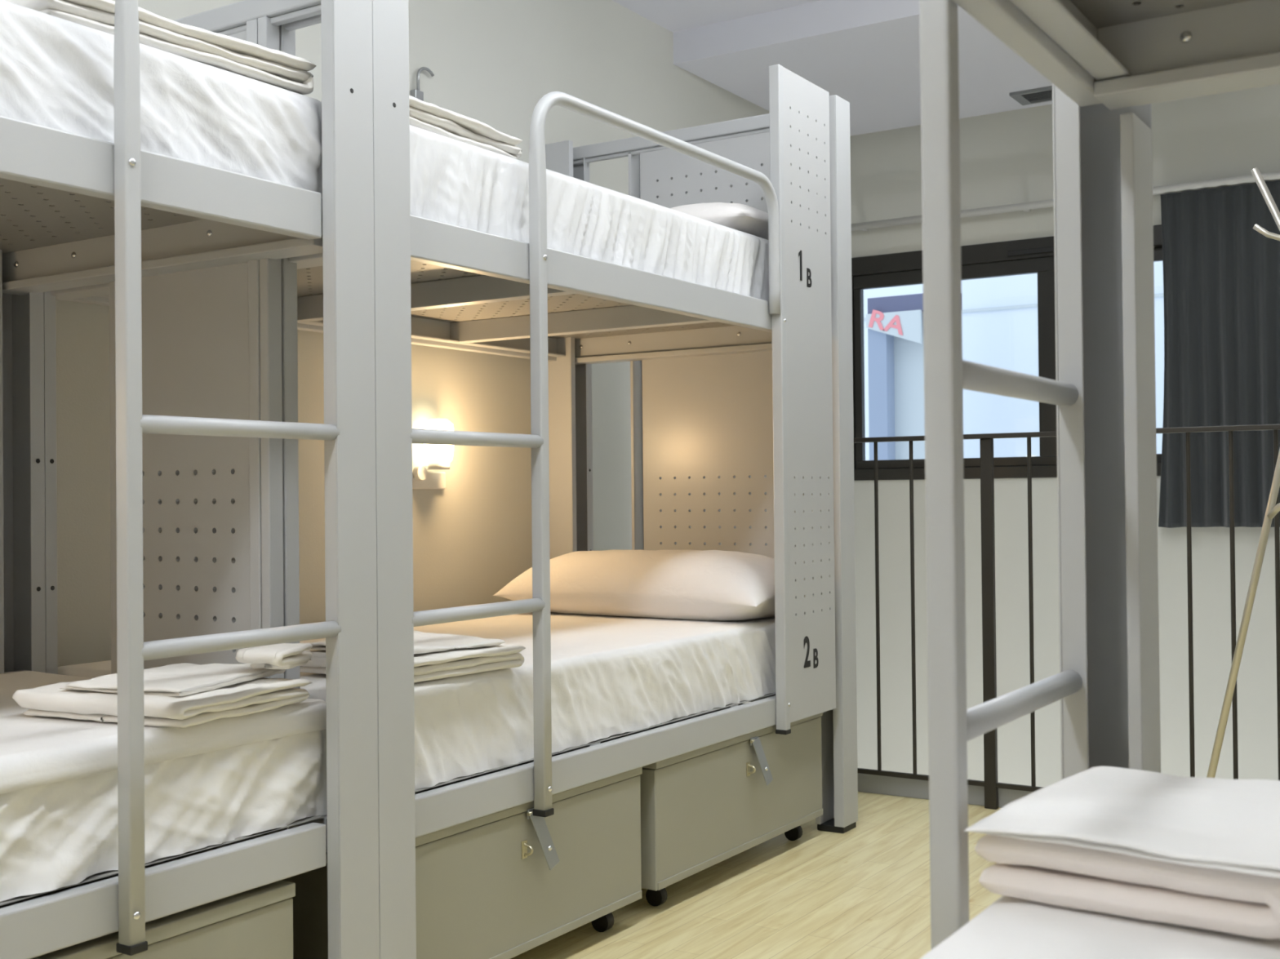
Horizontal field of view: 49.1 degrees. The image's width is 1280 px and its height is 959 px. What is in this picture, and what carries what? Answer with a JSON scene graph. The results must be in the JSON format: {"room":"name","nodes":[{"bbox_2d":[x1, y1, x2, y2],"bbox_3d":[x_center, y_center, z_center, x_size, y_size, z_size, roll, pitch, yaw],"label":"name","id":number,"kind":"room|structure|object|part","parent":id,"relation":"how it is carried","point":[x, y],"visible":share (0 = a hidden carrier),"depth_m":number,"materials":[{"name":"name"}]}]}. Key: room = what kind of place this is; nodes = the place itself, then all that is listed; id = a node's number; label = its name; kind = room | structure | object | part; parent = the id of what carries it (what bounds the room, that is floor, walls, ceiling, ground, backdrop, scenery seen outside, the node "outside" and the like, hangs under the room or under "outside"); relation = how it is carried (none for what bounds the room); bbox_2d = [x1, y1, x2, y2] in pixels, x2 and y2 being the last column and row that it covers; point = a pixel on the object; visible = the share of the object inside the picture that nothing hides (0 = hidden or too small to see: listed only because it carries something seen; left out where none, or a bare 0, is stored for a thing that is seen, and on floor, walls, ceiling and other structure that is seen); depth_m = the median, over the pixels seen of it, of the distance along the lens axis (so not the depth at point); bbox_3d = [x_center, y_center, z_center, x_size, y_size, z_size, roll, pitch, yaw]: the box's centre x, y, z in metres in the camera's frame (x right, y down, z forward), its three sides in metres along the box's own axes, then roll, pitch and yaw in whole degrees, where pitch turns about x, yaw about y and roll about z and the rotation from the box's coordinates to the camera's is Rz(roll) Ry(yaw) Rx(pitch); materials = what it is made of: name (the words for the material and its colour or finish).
{"room":"dormitory","nodes":[
{"label":"dormitory","id":0,"kind":"room"},
{"bbox_2d":[55,0,769,703],"bbox_3d":[-1.323,0.861,2.967,0.150,5.450,8.280,-1,-1,33],"label":"wall","id":1,"kind":"structure","parent":0,"point":[491,62],"depth_m":4.16,"materials":[{"name":"paint"}]},
{"bbox_2d":[410,66,434,101],"bbox_3d":[-0.615,-1.117,3.968,0.020,0.104,0.083,-1,-1,33],"label":"wall hook","id":2,"kind":"object","parent":1,"relation":"attached to","point":[416,93],"visible":0.84,"depth_m":3.94,"materials":[{"name":"grey metal"}]},
{"bbox_2d":[412,465,445,488],"bbox_3d":[-0.602,-0.006,3.943,0.038,0.066,0.175,-1,-1,33],"label":"wall lamp","id":3,"kind":"object","parent":1,"relation":"attached to","point":[422,478],"visible":0.86,"depth_m":3.94,"materials":[{"name":"white plastic"}]},
{"bbox_3d":[-0.613,-0.018,3.909,0.020,0.042,0.042,-1,-1,33],"label":"knob","id":4,"kind":"part","parent":3,"relation":"part of","materials":[{"name":"white plastic"}]},
{"bbox_2d":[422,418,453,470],"bbox_3d":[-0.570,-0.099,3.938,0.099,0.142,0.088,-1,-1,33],"label":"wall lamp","id":5,"kind":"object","parent":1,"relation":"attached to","point":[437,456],"visible":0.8,"depth_m":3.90,"materials":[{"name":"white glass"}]},
{"bbox_2d":[857,773,1033,808],"bbox_3d":[1.365,0.940,3.994,3.270,0.062,0.032,-1,-1,33],"label":"trim","id":6,"kind":"structure","parent":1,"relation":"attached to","point":[871,784],"depth_m":4.31,"materials":[{"name":"grey"}]},
{"bbox_2d":[612,0,820,32],"bbox_3d":[-0.280,-1.756,1.493,3.270,0.150,6.600,-1,-1,33],"label":"ceiling","id":7,"kind":"structure","parent":0,"point":[674,15],"depth_m":4.91,"materials":[{"name":"white paint"}]},
{"bbox_2d":[511,791,1002,958],"bbox_3d":[-0.333,1.083,1.335,3.270,0.250,6.300,-1,-1,33],"label":"floor","id":8,"kind":"structure","parent":0,"point":[863,891],"depth_m":3.21,"materials":[{"name":"laminate"}]},
{"bbox_2d":[0,858,295,958],"bbox_3d":[-1.113,0.807,2.069,0.812,0.334,0.854,-1,-1,33],"label":"box","id":9,"kind":"object","parent":8,"relation":"on","point":[256,923],"visible":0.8,"depth_m":2.10,"materials":[{"name":"paint"}]},
{"bbox_2d":[0,0,379,958],"bbox_3d":[-1.386,-0.049,1.766,1.004,2.045,1.962,-1,-1,33],"label":"bunk bed","id":10,"kind":"object","parent":8,"relation":"on","point":[197,429],"visible":0.86,"depth_m":2.30,"materials":[{"name":"silver metal"}]},
{"bbox_3d":[-1.265,0.067,2.786,0.105,1.797,0.112,-1,-1,33],"label":"post","id":11,"kind":"part","parent":10,"relation":"part of","materials":[{"name":"silver metal"}]},
{"bbox_3d":[-1.013,-0.431,1.551,0.065,0.074,1.748,-1,-1,33],"label":"rail","id":12,"kind":"part","parent":10,"relation":"part of","materials":[{"name":"silver metal"}]},
{"bbox_2d":[0,0,322,219],"bbox_3d":[-1.389,-0.547,1.786,0.920,0.179,1.906,-1,-1,33],"label":"mattress","id":13,"kind":"object","parent":10,"relation":"on","point":[56,73],"visible":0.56,"depth_m":2.05,"materials":[{"name":"white cotton"}]},
{"bbox_2d":[4,0,316,94],"bbox_3d":[-0.835,-0.664,2.241,0.418,0.056,0.490,-1,-1,36],"label":"folded blanket","id":14,"kind":"object","parent":13,"relation":"on","point":[276,68],"visible":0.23,"depth_m":2.13,"materials":[{"name":"white fabric"}]},
{"bbox_3d":[-1.003,0.586,1.539,0.065,0.068,1.748,-1,-1,33],"label":"rail","id":15,"kind":"part","parent":10,"relation":"part of","materials":[{"name":"silver metal"}]},
{"bbox_2d":[0,670,327,902],"bbox_3d":[-1.377,0.461,1.775,0.925,0.191,1.920,-1,-1,33],"label":"mattress","id":16,"kind":"object","parent":10,"relation":"on","point":[220,780],"visible":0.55,"depth_m":2.05,"materials":[{"name":"white fabric"}]},
{"bbox_2d":[12,677,312,728],"bbox_3d":[-0.750,0.344,2.224,0.349,0.043,0.303,-1,-1,25],"label":"folded towel","id":17,"kind":"object","parent":16,"relation":"on","point":[260,695],"visible":0.67,"depth_m":2.12,"materials":[{"name":"white fabric"}]},
{"bbox_2d":[58,662,285,696],"bbox_3d":[-0.742,0.316,2.241,0.230,0.017,0.288,-1,-1,19],"label":"sheet","id":18,"kind":"object","parent":17,"relation":"on","point":[183,679],"visible":0.85,"depth_m":2.19,"materials":[{"name":"white fabric"}]},
{"bbox_2d":[235,643,312,669],"bbox_3d":[-0.590,0.288,2.281,0.083,0.038,0.122,-1,-1,18],"label":"cloth","id":19,"kind":"object","parent":18,"relation":"on","point":[282,655],"visible":0.95,"depth_m":2.25,"materials":[{"name":"white fabric"}]},
{"bbox_3d":[-0.838,-0.088,2.559,0.389,1.396,0.012,-1,-1,33],"label":"panel","id":20,"kind":"part","parent":10,"relation":"part of","materials":[{"name":"silver metal"}]},
{"bbox_3d":[-0.474,-0.061,2.295,0.030,2.027,0.088,-1,-1,33],"label":"post","id":21,"kind":"part","parent":10,"relation":"part of","materials":[{"name":"silver metal"}]},
{"bbox_2d":[174,764,642,958],"bbox_3d":[-0.523,0.805,2.966,0.840,0.346,0.742,-1,-1,33],"label":"box","id":22,"kind":"object","parent":8,"relation":"on","point":[506,884],"visible":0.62,"depth_m":2.70,"materials":[{"name":"paint"}]},
{"bbox_3d":[-0.224,0.717,2.713,0.002,0.034,0.016,-1,-1,33],"label":"staple plate","id":23,"kind":"part","parent":22,"relation":"part of","materials":[{"name":"yellow metal"}]},
{"bbox_3d":[-0.536,0.641,2.975,0.812,0.017,0.742,-1,-1,33],"label":"lid","id":24,"kind":"part","parent":22,"relation":"part of","materials":[{"name":"paint"}]},
{"bbox_2d":[43,0,857,958],"bbox_3d":[-0.328,-0.041,3.419,1.004,2.045,1.962,-1,-1,33],"label":"bunk bed","id":25,"kind":"object","parent":8,"relation":"on","point":[727,385],"visible":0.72,"depth_m":3.60,"materials":[{"name":"silver metal"}]},
{"bbox_3d":[-1.227,0.068,2.845,0.105,1.797,0.026,-1,-1,33],"label":"post","id":26,"kind":"part","parent":25,"relation":"part of","materials":[{"name":"silver metal"}]},
{"bbox_3d":[-0.720,-0.410,3.651,0.065,0.074,1.748,-1,-1,33],"label":"rail","id":27,"kind":"part","parent":25,"relation":"part of","materials":[{"name":"silver metal"}]},
{"bbox_3d":[-0.426,-0.061,2.370,0.030,2.027,0.088,-1,-1,33],"label":"post","id":28,"kind":"part","parent":25,"relation":"part of","materials":[{"name":"silver metal"}]},
{"bbox_2d":[57,612,775,790],"bbox_3d":[-0.336,0.469,3.407,0.901,0.189,1.893,-1,-1,33],"label":"mattress","id":29,"kind":"object","parent":25,"relation":"on","point":[611,675],"visible":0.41,"depth_m":3.04,"materials":[{"name":"white fabric"}]},
{"bbox_2d":[299,643,525,683],"bbox_3d":[-0.442,0.344,2.708,0.325,0.048,0.318,-1,-1,37],"label":"folded towel","id":30,"kind":"object","parent":29,"relation":"on","point":[455,662],"visible":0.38,"depth_m":2.63,"materials":[{"name":"white fabric"}]},
{"bbox_2d":[310,631,505,653],"bbox_3d":[-0.452,0.313,2.694,0.272,0.017,0.278,-1,-1,42],"label":"sheet","id":31,"kind":"object","parent":30,"relation":"on","point":[424,642],"visible":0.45,"depth_m":2.66,"materials":[{"name":"white fabric"}]},
{"bbox_2d":[493,550,774,621],"bbox_3d":[0.065,0.286,3.964,0.870,0.178,0.460,-1,-1,35],"label":"pillow","id":32,"kind":"object","parent":29,"relation":"on","point":[719,585],"visible":0.78,"depth_m":3.76,"materials":[{"name":"white fabric"}]},
{"bbox_3d":[-0.225,-0.040,4.416,0.105,2.027,0.112,-1,-1,33],"label":"post","id":33,"kind":"part","parent":25,"relation":"part of","materials":[{"name":"silver metal"}]},
{"bbox_2d":[409,124,768,301],"bbox_3d":[-0.346,-0.543,3.418,0.898,0.185,1.890,-1,-1,33],"label":"mattress","id":34,"kind":"object","parent":25,"relation":"on","point":[452,181],"visible":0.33,"depth_m":2.95,"materials":[{"name":"white cotton fabric"}]},
{"bbox_2d":[408,95,522,159],"bbox_3d":[-0.495,-0.667,2.766,0.413,0.054,0.408,-1,-1,33],"label":"folded blanket","id":35,"kind":"object","parent":34,"relation":"on","point":[429,117],"visible":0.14,"depth_m":2.67,"materials":[{"name":"white fabric"}]},
{"bbox_2d":[670,202,768,239],"bbox_3d":[0.068,-0.690,3.949,0.760,0.112,0.440,-1,-1,33],"label":"pillow","id":36,"kind":"object","parent":34,"relation":"on","point":[747,219],"visible":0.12,"depth_m":3.65,"materials":[{"name":"white fabric"}]},
{"bbox_3d":[0.025,-0.423,3.174,0.065,0.074,1.748,-1,-1,33],"label":"rail","id":37,"kind":"part","parent":25,"relation":"part of","materials":[{"name":"silver metal"}]},
{"bbox_3d":[0.035,0.594,3.162,0.065,0.068,1.748,-1,-1,33],"label":"rail","id":38,"kind":"part","parent":25,"relation":"part of","materials":[{"name":"silver metal"}]},
{"bbox_3d":[0.272,-0.196,4.144,0.620,1.626,0.012,-1,-1,33],"label":"panel","id":39,"kind":"part","parent":25,"relation":"part of","materials":[{"name":"silver metal"}]},
{"bbox_3d":[0.447,-0.220,3.726,0.012,1.690,0.282,-1,-1,33],"label":"privacy panel","id":40,"kind":"part","parent":25,"relation":"part of","materials":[{"name":"silver metal"}]},
{"bbox_3d":[0.541,-0.053,3.936,0.087,2.027,0.095,-1,-1,33],"label":"post","id":41,"kind":"part","parent":25,"relation":"part of","materials":[{"name":"silver metal"}]},
{"bbox_2d":[600,703,822,906],"bbox_3d":[-0.059,0.809,3.691,0.840,0.346,0.864,-1,-1,33],"label":"box","id":42,"kind":"object","parent":8,"relation":"on","point":[702,808],"visible":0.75,"depth_m":3.39,"materials":[{"name":"paint"}]},
{"bbox_3d":[-0.072,0.645,3.701,0.812,0.017,0.864,-1,-1,33],"label":"lid","id":43,"kind":"part","parent":42,"relation":"part of","materials":[{"name":"paint"}]},
{"bbox_3d":[0.269,0.720,3.484,0.002,0.034,0.016,-1,-1,33],"label":"staple plate","id":44,"kind":"part","parent":42,"relation":"part of","materials":[{"name":"yellow metal"}]},
{"bbox_2d":[853,423,1279,809],"bbox_3d":[1.613,0.410,3.792,2.620,1.112,0.040,-1,-1,33],"label":"railing","id":45,"kind":"object","parent":8,"relation":"on","point":[990,784],"visible":0.41,"depth_m":4.15,"materials":[{"name":"brown metal"}]},
{"bbox_3d":[1.619,0.895,3.788,2.620,0.014,0.015,-1,-1,33],"label":"rail","id":46,"kind":"part","parent":45,"relation":"part of","materials":[{"name":"brown metal"}]},
{"bbox_3d":[1.037,0.427,4.164,0.036,1.098,0.020,-1,-1,33],"label":"post","id":47,"kind":"part","parent":45,"relation":"part of","materials":[{"name":"brown metal"}]},
{"bbox_3d":[1.607,-0.139,3.798,2.620,0.014,0.040,-1,-1,33],"label":"rail","id":48,"kind":"part","parent":45,"relation":"part of","materials":[{"name":"brown metal"}]},
{"bbox_2d":[919,0,1279,950],"bbox_3d":[0.408,-0.081,0.544,1.004,2.045,1.932,-1,-1,33],"label":"bunk bed","id":49,"kind":"object","parent":8,"relation":"on","point":[1106,63],"visible":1,"depth_m":1.48,"materials":[{"name":"silver metal"}]},
{"bbox_3d":[0.039,-0.450,0.786,0.065,0.074,1.748,-1,-1,33],"label":"rail","id":50,"kind":"part","parent":49,"relation":"part of","materials":[{"name":"silver metal"}]},
{"bbox_2d":[920,895,1279,958],"bbox_3d":[0.412,0.432,0.548,0.903,0.186,1.821,-1,-1,33],"label":"mattress","id":51,"kind":"object","parent":49,"relation":"on","point":[1011,927],"visible":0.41,"depth_m":1.07,"materials":[{"name":"white fabric"}]},
{"bbox_2d":[974,834,1279,939],"bbox_3d":[0.460,0.319,1.203,0.251,0.055,0.274,-1,-1,36],"label":"folded blanket","id":52,"kind":"object","parent":51,"relation":"on","point":[1056,874],"visible":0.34,"depth_m":1.10,"materials":[{"name":"white fabric"}]},
{"bbox_2d":[964,766,1279,878],"bbox_3d":[0.464,0.284,1.200,0.260,0.015,0.307,-1,-1,38],"label":"sheet","id":53,"kind":"object","parent":52,"relation":"on","point":[1233,825],"visible":1,"depth_m":1.16,"materials":[{"name":"white fabric"}]},
{"bbox_3d":[0.521,-0.079,1.566,0.087,2.027,0.088,-1,-1,33],"label":"post","id":54,"kind":"part","parent":49,"relation":"part of","materials":[{"name":"silver metal"}]},
{"bbox_2d":[1206,167,1279,777],"bbox_3d":[1.399,-0.044,2.607,0.458,2.005,0.723,0,-1,-18],"label":"coat stand","id":55,"kind":"object","parent":8,"relation":"on","point":[1272,510],"visible":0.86,"depth_m":2.78,"materials":[{"name":"cream painted metal"}]},
{"bbox_2d":[673,0,1052,136],"bbox_3d":[1.857,-1.681,4.833,3.270,0.267,1.330,-1,-1,33],"label":"ceiling","id":56,"kind":"structure","parent":0,"point":[864,53],"depth_m":5.12,"materials":[{"name":"white paint"}]},
{"bbox_2d":[1008,85,1052,105],"bbox_3d":[1.845,-1.535,5.422,0.790,0.012,0.170,-1,-1,33],"label":"ceiling vent","id":57,"kind":"object","parent":56,"relation":"in","point":[1040,95],"visible":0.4,"depth_m":5.58,"materials":[{"name":"grey metal"}]},
{"bbox_2d":[849,84,1279,787],"bbox_3d":[2.295,0.853,5.449,3.270,5.450,0.200,-1,-1,33],"label":"wall","id":58,"kind":"structure","parent":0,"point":[1006,157],"depth_m":5.78,"materials":[{"name":"paint"}]},
{"bbox_2d":[851,224,1162,480],"bbox_3d":[1.880,-0.503,5.627,2.280,0.985,0.098,-1,-1,33],"label":"window","id":59,"kind":"structure","parent":58,"relation":"attached to","point":[1031,255],"depth_m":5.88,"materials":[{"name":"black metal"}]},
{"bbox_3d":[1.316,-0.468,5.984,0.783,0.758,0.004,-1,-1,33],"label":"pane","id":60,"kind":"part","parent":59,"relation":"part of","materials":[{"name":"clear glass"}]},
{"bbox_3d":[1.350,-0.479,5.962,0.935,0.855,0.035,-1,-1,33],"label":"sash","id":61,"kind":"part","parent":59,"relation":"part of","materials":[{"name":"black metal"}]},
{"bbox_3d":[2.275,-0.495,5.412,1.295,0.855,0.031,-1,-1,33],"label":"sash","id":62,"kind":"part","parent":59,"relation":"part of","materials":[{"name":"black"}]},
{"bbox_2d":[851,171,1279,231],"bbox_3d":[2.182,-1.126,5.364,3.170,0.031,0.080,-1,-1,33],"label":"curtain rod","id":63,"kind":"object","parent":58,"relation":"attached to","point":[1025,206],"visible":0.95,"depth_m":5.69,"materials":[{"name":"grey metal"}]},
{"bbox_2d":[1158,180,1279,528],"bbox_3d":[2.377,-0.466,5.192,0.897,1.292,0.066,-1,-1,33],"label":"curtain","id":64,"kind":"object","parent":63,"relation":"hanging from","point":[1221,275],"visible":0.94,"depth_m":5.31,"materials":[{"name":"grey fabric"}]},
{"label":"outside","id":65,"kind":"structure","parent":0,"visible":0},
{"bbox_2d":[863,261,1164,460],"bbox_3d":[2.813,-0.687,9.057,13.000,8.600,0.315,-1,-1,33],"label":"building","id":66,"kind":"structure","parent":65,"point":[1000,326],"depth_m":9.17,"materials":[{"name":"white"}]},
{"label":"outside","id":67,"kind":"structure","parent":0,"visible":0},
{"bbox_2d":[866,293,924,460],"bbox_3d":[1.696,1.251,8.507,0.545,4.735,0.230,-1,-1,33],"label":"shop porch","id":68,"kind":"object","parent":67,"point":[894,324],"visible":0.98,"depth_m":8.57,"materials":[{"name":"blue"}]}
]}

